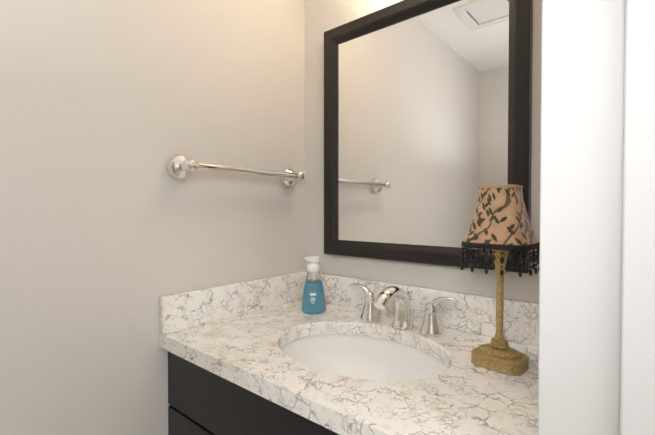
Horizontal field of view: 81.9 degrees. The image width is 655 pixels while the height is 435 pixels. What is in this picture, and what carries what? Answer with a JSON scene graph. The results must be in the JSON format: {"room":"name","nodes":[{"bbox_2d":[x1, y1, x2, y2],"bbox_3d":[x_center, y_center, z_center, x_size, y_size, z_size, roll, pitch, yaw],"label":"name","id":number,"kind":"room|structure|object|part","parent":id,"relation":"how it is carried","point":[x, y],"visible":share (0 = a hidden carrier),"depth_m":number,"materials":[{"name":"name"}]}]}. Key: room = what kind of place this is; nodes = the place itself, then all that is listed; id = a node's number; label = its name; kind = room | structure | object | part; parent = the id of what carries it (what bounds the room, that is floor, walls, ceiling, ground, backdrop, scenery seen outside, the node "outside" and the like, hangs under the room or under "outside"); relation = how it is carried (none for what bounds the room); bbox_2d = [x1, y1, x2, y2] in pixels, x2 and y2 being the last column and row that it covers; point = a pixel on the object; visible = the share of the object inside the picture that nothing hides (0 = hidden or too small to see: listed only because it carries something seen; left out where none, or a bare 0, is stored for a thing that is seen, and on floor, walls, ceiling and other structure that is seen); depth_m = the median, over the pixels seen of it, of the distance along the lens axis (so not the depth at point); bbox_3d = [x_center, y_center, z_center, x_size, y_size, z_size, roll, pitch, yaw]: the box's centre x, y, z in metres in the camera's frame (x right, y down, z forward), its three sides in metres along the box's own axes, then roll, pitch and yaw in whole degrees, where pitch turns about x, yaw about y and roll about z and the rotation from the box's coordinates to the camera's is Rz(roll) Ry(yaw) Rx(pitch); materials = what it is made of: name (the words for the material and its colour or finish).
{"room":"bathroom","nodes":[
{"label":"bathroom","id":0,"kind":"room"},
{"bbox_2d":[0,0,304,434],"bbox_3d":[-0.747,0.066,0.701,0.120,2.240,2.160,1,1,40],"label":"wall","id":1,"kind":"structure","parent":0,"point":[112,230],"depth_m":0.92,"materials":[{"name":"white paint"}]},
{"bbox_2d":[167,154,304,186],"bbox_3d":[-0.240,-0.138,1.143,0.079,0.069,0.469,1,1,40],"label":"towel rail","id":2,"kind":"object","parent":1,"relation":"attached to","point":[181,167],"visible":1,"depth_m":1.03,"materials":[{"name":"silver metal"}]},
{"bbox_2d":[305,0,541,302],"bbox_3d":[0.338,0.059,1.121,1.000,2.240,0.120,1,1,40],"label":"wall","id":3,"kind":"structure","parent":0,"point":[322,17],"depth_m":1.23,"materials":[{"name":"white paint"}]},
{"bbox_2d":[324,0,532,272],"bbox_3d":[0.238,-0.251,1.102,0.638,0.760,0.027,1,1,40],"label":"mirror","id":4,"kind":"object","parent":3,"relation":"attached to","point":[427,118],"visible":0.85,"depth_m":1.07,"materials":[{"name":"black mirror"}]},
{"bbox_3d":[0.202,1.230,-0.077,2.600,0.060,2.160,1,1,40],"label":"floor","id":5,"kind":"structure","parent":0,"visible":0},
{"bbox_2d":[160,271,538,434],"bbox_3d":[0.071,0.682,0.907,0.876,1.001,0.563,1,1,40],"label":"bathroom vanity","id":6,"kind":"object","parent":5,"relation":"on","point":[268,356],"visible":0.96,"depth_m":0.92,"materials":[{"name":"painted wood"},{"name":"quartz"},{"name":"porcelain"}]},
{"bbox_3d":[-0.249,0.789,0.869,0.434,0.579,0.018,1,1,40],"label":"door","id":7,"kind":"part","parent":6,"relation":"part of","materials":[{"name":"black wood"}]},
{"bbox_3d":[-0.082,0.420,0.721,0.872,0.152,0.018,1,1,40],"label":"drawer","id":8,"kind":"part","parent":6,"relation":"part of","materials":[{"name":"black wood"}]},
{"bbox_2d":[301,256,325,313],"bbox_3d":[-0.043,0.209,1.190,0.078,0.177,0.078,1,1,40],"label":"soap dispenser","id":9,"kind":"object","parent":6,"relation":"on","point":[313,300],"visible":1,"depth_m":1.17,"materials":[{"name":"blue plastic"}]},
{"bbox_2d":[281,334,447,380],"bbox_3d":[0.074,0.411,0.898,0.490,0.145,0.390,1,1,40],"label":"sink","id":10,"kind":"object","parent":6,"relation":"in","point":[377,357],"depth_m":1.05,"materials":[{"name":"white ceramic"}]},
{"bbox_2d":[349,283,380,321],"bbox_3d":[0.108,0.248,1.119,0.104,0.101,0.061,1,1,40],"label":"tap","id":11,"kind":"object","parent":6,"relation":"on","point":[370,313],"depth_m":1.09,"materials":[{"name":"silver metal"}]},
{"bbox_2d":[374,286,459,336],"bbox_3d":[0.226,0.241,0.963,0.189,0.120,0.165,1,1,40],"label":"tap","id":12,"kind":"object","parent":6,"relation":"on","point":[402,324],"depth_m":0.98,"materials":[{"name":"silver metal"}]},
{"bbox_2d":[460,184,539,375],"bbox_3d":[0.416,0.120,0.791,0.247,0.370,0.201,-1,1,-44],"label":"table lamp","id":13,"kind":"object","parent":6,"relation":"on","point":[500,228],"visible":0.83,"depth_m":0.74,"materials":[{"name":"beige fabric"}]},
{"bbox_3d":[0.355,-0.004,0.774,0.130,0.120,0.130,-1,1,-44],"label":"lamp shade","id":14,"kind":"part","parent":13,"relation":"part of","materials":[{"name":"fabric"}]},
{"bbox_3d":[0.355,-0.062,0.773,0.075,0.006,0.075,-1,1,-44],"label":"shade trim","id":15,"kind":"part","parent":13,"relation":"part of","materials":[{"name":"beige fabric"}]},
{"bbox_3d":[0.444,0.171,0.815,0.188,0.267,0.163,1,1,40],"label":"cord","id":16,"kind":"part","parent":13,"relation":"part of","materials":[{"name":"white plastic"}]},
{"bbox_3d":[0.462,0.068,0.584,0.120,2.240,0.543,1,1,40],"label":"wall","id":17,"kind":"structure","parent":0,"visible":0},
{"bbox_2d":[538,0,625,434],"bbox_3d":[0.280,0.167,0.370,0.128,2.050,0.020,1,1,40],"label":"door frame","id":18,"kind":"structure","parent":17,"relation":"attached to","point":[581,166],"depth_m":0.38,"materials":[{"name":"white paint"}]},
{"bbox_2d":[620,0,654,434],"bbox_3d":[0.288,0.168,0.343,0.036,2.050,0.012,1,1,40],"label":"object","id":19,"kind":"structure","parent":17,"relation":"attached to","point":[637,394],"depth_m":0.34,"materials":[{"name":"white paint"}]}
]}

